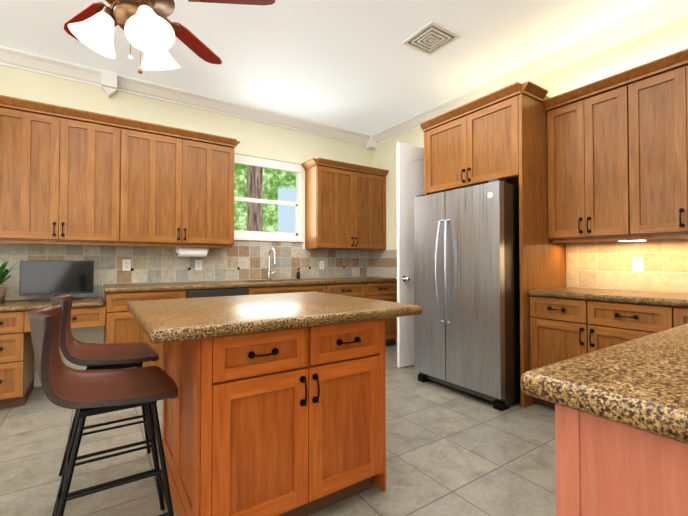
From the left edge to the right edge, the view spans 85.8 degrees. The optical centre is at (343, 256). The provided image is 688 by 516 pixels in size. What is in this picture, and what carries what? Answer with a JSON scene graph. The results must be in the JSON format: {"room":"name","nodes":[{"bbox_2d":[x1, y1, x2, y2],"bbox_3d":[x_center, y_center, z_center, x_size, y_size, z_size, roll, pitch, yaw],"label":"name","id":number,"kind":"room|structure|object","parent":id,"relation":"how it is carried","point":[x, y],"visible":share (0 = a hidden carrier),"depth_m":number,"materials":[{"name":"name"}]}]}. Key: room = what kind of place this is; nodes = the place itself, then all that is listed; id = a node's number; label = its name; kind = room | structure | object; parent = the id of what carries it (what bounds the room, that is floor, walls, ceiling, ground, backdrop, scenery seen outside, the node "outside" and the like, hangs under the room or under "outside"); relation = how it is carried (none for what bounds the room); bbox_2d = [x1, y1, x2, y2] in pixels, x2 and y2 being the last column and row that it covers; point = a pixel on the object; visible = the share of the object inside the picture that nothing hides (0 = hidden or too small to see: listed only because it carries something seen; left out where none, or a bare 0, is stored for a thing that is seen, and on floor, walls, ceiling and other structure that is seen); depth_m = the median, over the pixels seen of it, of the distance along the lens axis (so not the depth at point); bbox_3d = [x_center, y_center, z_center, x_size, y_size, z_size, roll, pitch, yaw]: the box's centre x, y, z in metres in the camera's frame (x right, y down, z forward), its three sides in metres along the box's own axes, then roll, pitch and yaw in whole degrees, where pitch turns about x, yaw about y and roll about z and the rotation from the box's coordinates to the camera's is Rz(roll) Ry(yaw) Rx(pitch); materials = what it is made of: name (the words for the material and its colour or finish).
{"room":"kitchen","nodes":[
{"label":"kitchen","id":0,"kind":"room"},
{"bbox_2d":[0,65,371,370],"bbox_3d":[-2.334,-0.309,3.852,6.840,3.040,0.130,1,-1,-34],"label":"wall","id":1,"kind":"structure","parent":0,"point":[243,260],"depth_m":4.16,"materials":[{"name":"paint"}]},
{"bbox_2d":[34,365,86,386],"bbox_3d":[-2.635,1.131,3.551,0.520,0.150,0.016,1,-1,-34],"label":"baseboard","id":2,"kind":"structure","parent":1,"relation":"attached to","point":[37,382],"depth_m":3.41,"materials":[{"name":"white"}]},
{"bbox_2d":[0,96,131,245],"bbox_3d":[-2.609,-0.724,3.406,1.048,1.174,0.326,1,-1,-34],"label":"upper cabinet","id":3,"kind":"object","parent":1,"relation":"attached to","point":[70,176],"depth_m":3.28,"materials":[{"name":"brown wood"}]},
{"bbox_2d":[123,259,130,270],"bbox_3d":[-2.247,0.091,3.824,0.072,0.116,0.006,1,-1,-34],"label":"electrical outlet","id":4,"kind":"object","parent":1,"relation":"attached to","point":[126,265],"visible":1,"depth_m":3.82,"materials":[{"name":"white plastic"}]},
{"bbox_2d":[128,120,235,246],"bbox_3d":[-1.797,-0.715,3.953,1.164,1.174,0.326,1,-1,-34],"label":"upper cabinet","id":5,"kind":"object","parent":1,"relation":"attached to","point":[181,182],"depth_m":3.82,"materials":[{"name":"brown wood"}]},
{"bbox_2d":[176,247,207,256],"bbox_3d":[-1.653,-0.048,4.036,0.330,0.116,0.116,1,-1,-34],"label":"paper towel holder","id":6,"kind":"object","parent":5,"relation":"attached to","point":[192,251],"visible":0.9,"depth_m":3.99,"materials":[{"name":"white paper"}]},
{"bbox_2d":[0,45,371,149],"bbox_3d":[-2.266,-1.720,3.773,6.360,0.220,0.135,1,-1,-34],"label":"crown molding","id":7,"kind":"structure","parent":1,"relation":"attached to","point":[110,82],"depth_m":3.97,"materials":[{"name":"white wood"}]},
{"bbox_2d":[195,260,201,269],"bbox_3d":[-1.658,0.097,4.221,0.072,0.116,0.006,1,-1,-34],"label":"electrical outlet","id":8,"kind":"object","parent":1,"relation":"attached to","point":[198,264],"visible":1,"depth_m":4.22,"materials":[{"name":"white plastic"}]},
{"bbox_2d":[234,154,303,241],"bbox_3d":[-1.021,-0.720,4.719,1.080,1.050,0.130,1,-1,-34],"label":"window","id":9,"kind":"structure","parent":1,"relation":"in","point":[269,164],"depth_m":4.77,"materials":[{"name":"white wood"}]},
{"bbox_2d":[320,261,323,268],"bbox_3d":[-0.306,0.121,5.130,0.072,0.116,0.006,1,-1,-34],"label":"electrical outlet","id":10,"kind":"object","parent":1,"relation":"attached to","point":[321,264],"visible":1,"depth_m":5.13,"materials":[{"name":"white plastic"}]},
{"bbox_2d":[301,158,388,249],"bbox_3d":[0.036,-0.671,5.152,1.214,1.145,0.384,1,-1,-34],"label":"upper cabinet","id":11,"kind":"object","parent":1,"relation":"attached to","point":[345,206],"visible":1,"depth_m":4.99,"materials":[{"name":"brown wood"}]},
{"bbox_2d":[0,344,555,515],"bbox_3d":[-0.405,1.216,0.962,6.840,0.100,7.040,1,-1,-34],"label":"floor","id":12,"kind":"structure","parent":0,"point":[450,451],"depth_m":2.16,"materials":[{"name":"tile"}]},
{"bbox_2d":[28,305,177,515],"bbox_3d":[-0.909,0.685,1.426,0.478,0.980,0.448,1,-1,-34],"label":"bar stool","id":13,"kind":"object","parent":12,"relation":"on","point":[86,393],"visible":1,"depth_m":1.40,"materials":[{"name":"brown leather"}]},
{"bbox_2d":[50,294,158,488],"bbox_3d":[-1.242,0.693,1.938,0.478,0.980,0.448,1,-1,-34],"label":"bar stool","id":14,"kind":"object","parent":12,"relation":"on","point":[93,356],"visible":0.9,"depth_m":1.91,"materials":[{"name":"brown leather"}]},
{"bbox_2d":[0,248,396,408],"bbox_3d":[-1.373,0.550,4.019,4.796,1.327,0.657,1,-1,-34],"label":"base cabinets","id":15,"kind":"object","parent":12,"relation":"on","point":[112,315],"depth_m":3.32,"materials":[{"name":"brown wood"}]},
{"bbox_2d":[0,260,19,302],"bbox_3d":[-2.955,0.186,3.029,0.484,0.402,0.509,1,-1,-34],"label":"potted plant","id":16,"kind":"object","parent":15,"relation":"on","point":[3,275],"visible":0.96,"depth_m":3.07,"materials":[{"name":"green plant"}]},
{"bbox_2d":[19,260,93,302],"bbox_3d":[-2.537,0.214,3.285,0.520,0.354,0.170,1,-1,-34],"label":"monitor","id":17,"kind":"object","parent":15,"relation":"on","point":[46,277],"visible":0.83,"depth_m":3.26,"materials":[{"name":"black plastic"}]},
{"bbox_2d":[103,277,396,292],"bbox_3d":[-0.816,0.314,4.404,3.435,0.048,0.636,1,-1,-34],"label":"countertop","id":18,"kind":"structure","parent":15,"relation":"on","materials":[{"name":"stone"}]},
{"bbox_2d":[267,248,299,279],"bbox_3d":[-0.730,0.096,4.677,0.454,0.397,0.218,1,-1,-34],"label":"faucet","id":19,"kind":"object","parent":15,"relation":"on","point":[269,273],"depth_m":4.62,"materials":[{"name":"silver metal"}]},
{"bbox_2d":[127,292,421,515],"bbox_3d":[-0.415,0.717,1.988,1.240,0.930,1.100,1,-1,-34],"label":"kitchen island","id":20,"kind":"object","parent":12,"relation":"on","point":[276,406],"visible":1,"depth_m":1.57,"materials":[{"name":"brown wood"}]},
{"bbox_2d":[414,179,520,410],"bbox_3d":[1.279,0.305,3.448,0.966,1.800,0.920,1,-1,-34],"label":"refrigerator","id":21,"kind":"object","parent":12,"relation":"on","point":[466,291],"visible":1,"depth_m":3.06,"materials":[{"name":"silver metal"}]},
{"bbox_2d":[420,81,565,407],"bbox_3d":[1.387,-0.081,3.548,0.754,2.575,1.171,1,-1,-34],"label":"surround","id":22,"kind":"object","parent":12,"relation":"on","point":[501,133],"visible":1,"depth_m":3.12,"materials":[{"name":"brown wood"}]},
{"bbox_2d":[520,299,687,515],"bbox_3d":[1.725,0.682,1.205,2.796,0.975,0.810,1,-1,-34],"label":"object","id":23,"kind":"structure","parent":12,"relation":"on","point":[605,377],"depth_m":0.68,"materials":[{"name":"brown stone"}]},
{"bbox_2d":[520,287,687,443],"bbox_3d":[1.392,0.271,1.702,2.790,0.048,1.996,1,-1,-34],"label":"countertop","id":24,"kind":"structure","parent":23,"relation":"on","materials":[{"name":"stone"}]},
{"bbox_2d":[528,287,687,330],"bbox_3d":[2.054,0.727,2.629,0.659,0.930,1.187,1,-1,-34],"label":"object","id":25,"kind":"structure","parent":12,"relation":"on","point":[549,307],"depth_m":2.68,"materials":[{"name":"brown wood"}]},
{"bbox_2d":[0,0,664,134],"bbox_3d":[-0.405,-1.924,1.011,6.840,0.100,7.040,1,-1,-34],"label":"ceiling","id":26,"kind":"structure","parent":0,"point":[356,66],"depth_m":3.26,"materials":[{"name":"paint"}]},
{"bbox_2d":[64,0,274,73],"bbox_3d":[-1.018,-1.365,1.739,1.240,0.990,1.262,1,-1,-34],"label":"ceiling fan","id":27,"kind":"object","parent":26,"relation":"hanging from","point":[150,29],"visible":1,"depth_m":1.74,"materials":[{"name":"white glass"}]},
{"bbox_2d":[402,21,460,55],"bbox_3d":[0.737,-1.832,3.129,0.340,0.016,0.340,1,-1,-34],"label":"ceiling vent","id":28,"kind":"object","parent":26,"relation":"in","point":[431,38],"visible":1,"depth_m":3.11,"materials":[{"name":"white plastic"}]},
{"bbox_2d":[372,16,687,343],"bbox_3d":[2.981,-0.319,3.193,1.518,3.240,6.920,1,-1,-34],"label":"wall","id":29,"kind":"structure","parent":0,"point":[603,265],"depth_m":3.05,"materials":[{"name":"paint"}]},
{"bbox_2d":[395,142,423,367],"bbox_3d":[0.903,-0.019,4.237,0.755,2.448,0.214,1,-1,-34],"label":"open door","id":30,"kind":"structure","parent":29,"relation":"in","point":[410,172],"depth_m":4.07,"materials":[{"name":"white wood"}]},
{"bbox_2d":[372,0,687,149],"bbox_3d":[2.283,-1.760,2.818,0.120,0.170,6.800,1,-1,-34],"label":"crown molding","id":31,"kind":"structure","parent":29,"relation":"attached to","point":[643,22],"depth_m":3.28,"materials":[{"name":"white wood"}]},
{"bbox_2d":[543,48,687,242],"bbox_3d":[2.177,-0.720,2.715,0.384,1.205,1.215,1,-1,-34],"label":"upper cabinet","id":32,"kind":"object","parent":29,"relation":"attached to","point":[618,157],"visible":1,"depth_m":2.69,"materials":[{"name":"brown wood"}]},
{"bbox_2d":[620,240,646,241],"bbox_3d":[2.175,-0.130,2.792,0.100,0.030,0.160,1,-1,-34],"label":"under-cabinet light","id":33,"kind":"object","parent":32,"relation":"attached to","point":[632,240],"visible":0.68,"depth_m":2.76,"materials":[{"name":"white plastic"}]},
{"bbox_2d":[632,257,643,271],"bbox_3d":[2.284,0.066,2.874,0.006,0.116,0.072,1,-1,-34],"label":"electrical outlet","id":34,"kind":"object","parent":29,"relation":"attached to","point":[637,264],"visible":1,"depth_m":2.87,"materials":[{"name":"white plastic"}]},
{"label":"outside","id":35,"kind":"structure","parent":0,"visible":0},
{"bbox_2d":[234,163,295,232],"bbox_3d":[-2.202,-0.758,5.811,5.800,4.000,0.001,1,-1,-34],"label":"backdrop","id":36,"kind":"structure","parent":35,"point":[262,183],"depth_m":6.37,"materials":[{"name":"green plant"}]}
]}

